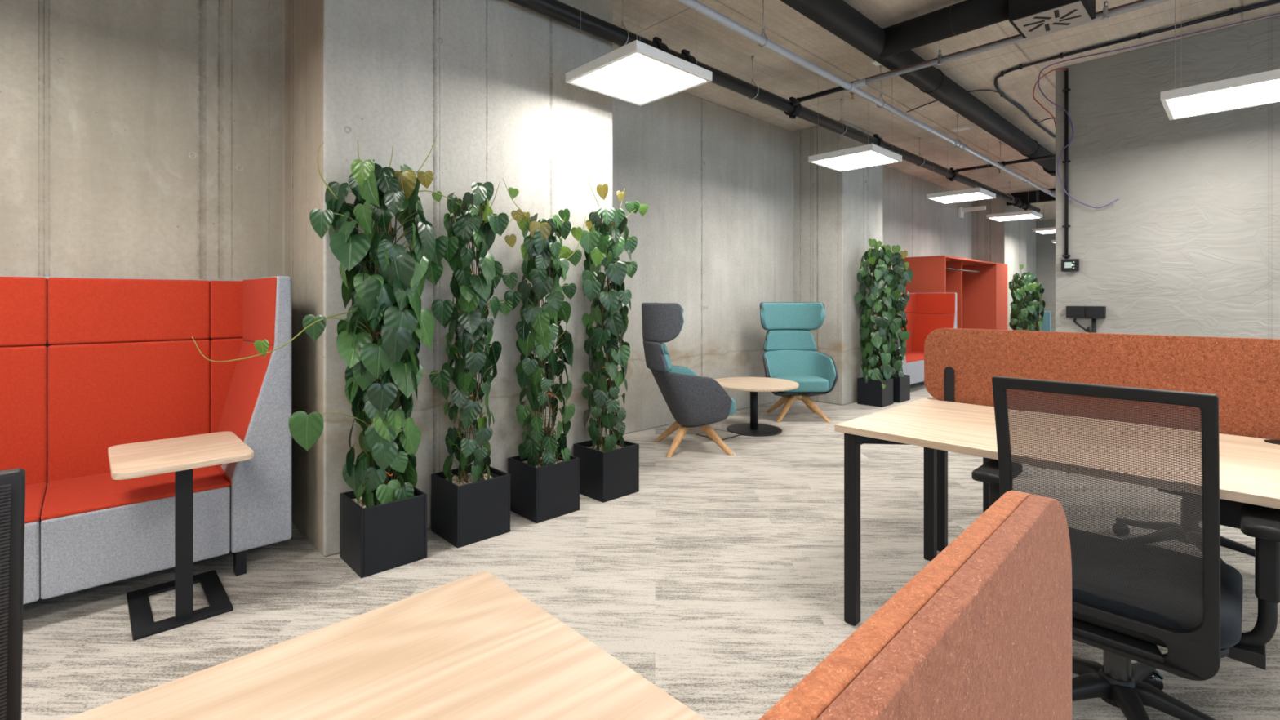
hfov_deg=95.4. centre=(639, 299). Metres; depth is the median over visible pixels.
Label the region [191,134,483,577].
climbing plant
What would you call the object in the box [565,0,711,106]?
ceiling light
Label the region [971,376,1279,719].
office chair
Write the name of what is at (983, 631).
screen
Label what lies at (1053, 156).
pipe
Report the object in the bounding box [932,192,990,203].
diffuser
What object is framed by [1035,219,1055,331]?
wall
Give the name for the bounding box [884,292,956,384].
sofa
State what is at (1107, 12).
conduit
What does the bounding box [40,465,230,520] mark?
seat cushion
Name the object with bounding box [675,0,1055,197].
pipe
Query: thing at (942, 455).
desk
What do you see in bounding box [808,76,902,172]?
ceiling light
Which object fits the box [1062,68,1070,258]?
conduit
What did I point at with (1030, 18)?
duct
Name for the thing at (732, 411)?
seat cushion
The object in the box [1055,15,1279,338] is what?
wall
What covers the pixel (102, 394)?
cushion
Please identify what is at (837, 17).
duct
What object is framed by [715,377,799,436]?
coffee table
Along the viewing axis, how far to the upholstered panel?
10.50 m
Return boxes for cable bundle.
[906,0,1279,137]
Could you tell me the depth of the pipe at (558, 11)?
4.84 m
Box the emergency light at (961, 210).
[958,205,986,218]
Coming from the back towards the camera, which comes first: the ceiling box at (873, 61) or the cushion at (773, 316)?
the cushion at (773, 316)
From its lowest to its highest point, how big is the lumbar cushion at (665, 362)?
0.219 m
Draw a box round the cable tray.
[1182,492,1245,528]
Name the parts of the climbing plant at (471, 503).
vine stem, planter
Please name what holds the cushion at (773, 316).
on the lounge chair at (789, 347)
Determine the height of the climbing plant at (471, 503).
1.850 m
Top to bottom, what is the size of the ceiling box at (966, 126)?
0.030 m
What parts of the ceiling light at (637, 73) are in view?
frame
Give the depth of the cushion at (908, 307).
8.92 m
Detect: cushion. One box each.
[0,276,47,346]
[0,345,48,484]
[24,482,47,523]
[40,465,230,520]
[47,277,209,344]
[47,338,209,482]
[208,337,244,433]
[209,280,243,338]
[216,340,273,486]
[242,276,276,346]
[660,342,671,371]
[677,306,684,335]
[728,397,735,415]
[760,302,825,329]
[763,329,817,351]
[772,375,828,391]
[900,293,911,312]
[900,312,911,351]
[905,351,924,355]
[905,354,924,363]
[911,293,915,312]
[911,312,915,349]
[911,313,955,351]
[915,293,955,314]
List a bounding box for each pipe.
[507,0,1040,213]
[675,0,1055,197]
[791,0,1168,106]
[952,154,1055,173]
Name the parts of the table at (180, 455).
plate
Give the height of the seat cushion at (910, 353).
0.020 m
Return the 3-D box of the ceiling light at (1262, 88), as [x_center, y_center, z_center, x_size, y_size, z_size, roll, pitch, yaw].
[3.766,-1.675,3.724,0.610,0.790,0.610,0,0,-44]
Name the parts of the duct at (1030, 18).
hanger rod, diffuser plate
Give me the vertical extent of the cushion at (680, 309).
0.299 m
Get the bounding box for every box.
[871,59,880,66]
[951,124,970,132]
[1066,306,1106,318]
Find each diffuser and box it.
[573,53,704,102]
[814,151,896,170]
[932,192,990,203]
[991,214,1039,221]
[1037,230,1055,233]
[1167,79,1279,117]
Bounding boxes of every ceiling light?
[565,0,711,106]
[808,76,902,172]
[926,127,995,204]
[986,209,1042,222]
[1033,226,1055,234]
[1160,0,1279,119]
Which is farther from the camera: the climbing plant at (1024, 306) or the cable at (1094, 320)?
the climbing plant at (1024, 306)
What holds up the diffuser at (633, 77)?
attached to the ceiling light at (637, 73)
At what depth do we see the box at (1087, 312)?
5.00 m
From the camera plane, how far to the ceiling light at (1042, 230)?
10.86 m
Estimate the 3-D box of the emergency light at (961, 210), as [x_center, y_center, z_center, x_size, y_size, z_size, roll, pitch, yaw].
[6.312,-1.680,11.063,0.180,0.200,0.450,0,0,-44]
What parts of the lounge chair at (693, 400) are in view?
leg, leg, leg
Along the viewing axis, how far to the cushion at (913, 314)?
9.02 m
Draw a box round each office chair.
[0,468,25,719]
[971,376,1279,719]
[1112,488,1254,563]
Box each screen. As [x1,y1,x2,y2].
[758,490,1071,719]
[924,328,1279,439]
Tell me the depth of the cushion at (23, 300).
2.49 m
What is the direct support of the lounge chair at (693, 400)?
on the floor
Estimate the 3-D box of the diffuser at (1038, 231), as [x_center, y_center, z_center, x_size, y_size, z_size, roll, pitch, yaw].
[7.793,-1.290,10.892,0.556,0.008,0.556,0,0,-44]
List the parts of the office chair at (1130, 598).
frame, seat, arm mount, armrest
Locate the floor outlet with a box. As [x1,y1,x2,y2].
[695,429,741,439]
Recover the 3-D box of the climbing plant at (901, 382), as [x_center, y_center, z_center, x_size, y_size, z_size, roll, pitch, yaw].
[3.076,0.271,7.039,0.410,1.875,0.404,0,0,-44]
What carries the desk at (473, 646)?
on the floor
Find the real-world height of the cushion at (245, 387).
0.598 m
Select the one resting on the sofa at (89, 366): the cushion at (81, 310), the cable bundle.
the cushion at (81, 310)
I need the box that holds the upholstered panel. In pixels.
[1042,311,1050,331]
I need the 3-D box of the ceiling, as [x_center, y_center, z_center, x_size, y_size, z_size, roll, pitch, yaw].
[5.278,-2.170,3.230,24.500,0.200,11.400,0,0,-44]
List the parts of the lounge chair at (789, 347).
leg, leg, leg, leg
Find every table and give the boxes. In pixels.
[107,431,253,640]
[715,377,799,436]
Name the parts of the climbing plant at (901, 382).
vine stem, planter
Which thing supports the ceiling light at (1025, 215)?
hanging from the ceiling
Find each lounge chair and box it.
[641,302,735,457]
[760,302,838,422]
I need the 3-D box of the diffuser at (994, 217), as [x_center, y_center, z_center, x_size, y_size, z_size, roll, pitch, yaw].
[5.846,-1.290,9.094,0.556,0.008,0.556,0,0,-44]
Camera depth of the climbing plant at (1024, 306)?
9.51 m
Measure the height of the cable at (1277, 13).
1.285 m
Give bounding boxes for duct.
[780,0,1055,176]
[879,0,1095,57]
[1006,188,1055,205]
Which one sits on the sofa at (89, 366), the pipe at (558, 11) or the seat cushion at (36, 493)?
the seat cushion at (36, 493)
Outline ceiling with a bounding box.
[612,0,1279,220]
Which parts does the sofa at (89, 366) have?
seat, seat, leg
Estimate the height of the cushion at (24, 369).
0.606 m
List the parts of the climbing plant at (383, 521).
vine stem, planter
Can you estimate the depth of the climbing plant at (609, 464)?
3.61 m
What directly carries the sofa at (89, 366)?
on the floor
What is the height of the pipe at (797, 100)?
0.146 m
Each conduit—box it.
[853,0,1168,88]
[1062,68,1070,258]
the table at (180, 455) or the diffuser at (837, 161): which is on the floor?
the table at (180, 455)
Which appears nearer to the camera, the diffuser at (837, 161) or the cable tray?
the cable tray
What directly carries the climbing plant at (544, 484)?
on the floor
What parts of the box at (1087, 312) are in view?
socket lid, socket lid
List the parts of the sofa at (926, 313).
seat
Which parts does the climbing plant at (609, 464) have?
planter, vine stem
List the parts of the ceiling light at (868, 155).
frame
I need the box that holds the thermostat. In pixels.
[1061,258,1079,271]
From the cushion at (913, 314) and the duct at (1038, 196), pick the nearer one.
the cushion at (913, 314)
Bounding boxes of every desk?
[62,570,706,719]
[834,398,1279,626]
[927,395,991,551]
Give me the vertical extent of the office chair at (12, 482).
1.008 m
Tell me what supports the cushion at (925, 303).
on the sofa at (926, 313)
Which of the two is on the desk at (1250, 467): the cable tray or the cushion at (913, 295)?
the cable tray
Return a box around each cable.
[1032,68,1066,127]
[1038,13,1279,208]
[1073,318,1096,333]
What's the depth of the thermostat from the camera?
5.09 m
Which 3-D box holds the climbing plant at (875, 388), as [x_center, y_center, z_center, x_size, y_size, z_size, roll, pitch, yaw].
[2.758,0.210,6.757,0.446,2.000,0.424,0,0,-44]
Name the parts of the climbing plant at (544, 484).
vine stem, planter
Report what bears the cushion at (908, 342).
on the sofa at (926, 313)
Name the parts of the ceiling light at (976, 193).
frame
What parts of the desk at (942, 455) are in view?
leg, leg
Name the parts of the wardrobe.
panel, panel, hanging rail, panel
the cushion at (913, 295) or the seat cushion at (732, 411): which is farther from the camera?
the cushion at (913, 295)
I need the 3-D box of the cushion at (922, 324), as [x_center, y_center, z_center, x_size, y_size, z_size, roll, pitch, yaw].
[4.447,0.511,8.855,0.170,0.598,0.576,0,0,-44]
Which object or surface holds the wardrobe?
on the floor
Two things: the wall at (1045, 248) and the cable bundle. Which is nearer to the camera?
the cable bundle
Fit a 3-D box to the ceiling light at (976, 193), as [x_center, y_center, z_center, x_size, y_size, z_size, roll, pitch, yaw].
[4.042,-1.675,7.335,0.610,0.790,0.610,0,0,-44]
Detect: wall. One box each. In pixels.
[0,0,1035,556]
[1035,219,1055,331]
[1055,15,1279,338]
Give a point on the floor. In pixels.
(719, 581)
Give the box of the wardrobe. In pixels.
[903,255,1007,329]
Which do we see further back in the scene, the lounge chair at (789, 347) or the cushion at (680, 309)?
the lounge chair at (789, 347)
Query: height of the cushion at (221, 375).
0.606 m
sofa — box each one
[0,275,291,604]
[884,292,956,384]
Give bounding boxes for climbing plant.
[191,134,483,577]
[431,181,522,548]
[502,178,586,523]
[573,167,648,502]
[854,230,895,407]
[878,244,913,403]
[1008,263,1045,331]
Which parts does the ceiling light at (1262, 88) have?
frame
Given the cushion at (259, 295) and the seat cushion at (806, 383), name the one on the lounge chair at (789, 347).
the seat cushion at (806, 383)
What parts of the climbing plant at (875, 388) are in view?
vine stem, planter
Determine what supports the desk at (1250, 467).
on the floor
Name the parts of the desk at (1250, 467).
leg, leg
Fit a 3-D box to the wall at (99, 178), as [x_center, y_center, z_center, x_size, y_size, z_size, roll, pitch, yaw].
[1.794,-0.430,6.817,24.000,3.280,1.400,0,0,-44]
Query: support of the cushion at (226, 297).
on the sofa at (89, 366)
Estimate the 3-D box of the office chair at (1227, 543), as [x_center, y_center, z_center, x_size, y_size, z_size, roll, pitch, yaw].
[2.592,0.706,2.736,0.656,1.008,0.674,0,0,-36]
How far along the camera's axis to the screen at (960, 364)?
2.26 m
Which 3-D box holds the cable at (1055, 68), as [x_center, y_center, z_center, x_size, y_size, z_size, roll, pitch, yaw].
[3.730,-1.814,5.229,0.343,0.457,0.207,0,0,-23]
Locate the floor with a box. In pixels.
[21,381,1279,719]
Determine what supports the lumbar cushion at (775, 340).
on the lounge chair at (789, 347)
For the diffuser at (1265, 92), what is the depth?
3.75 m

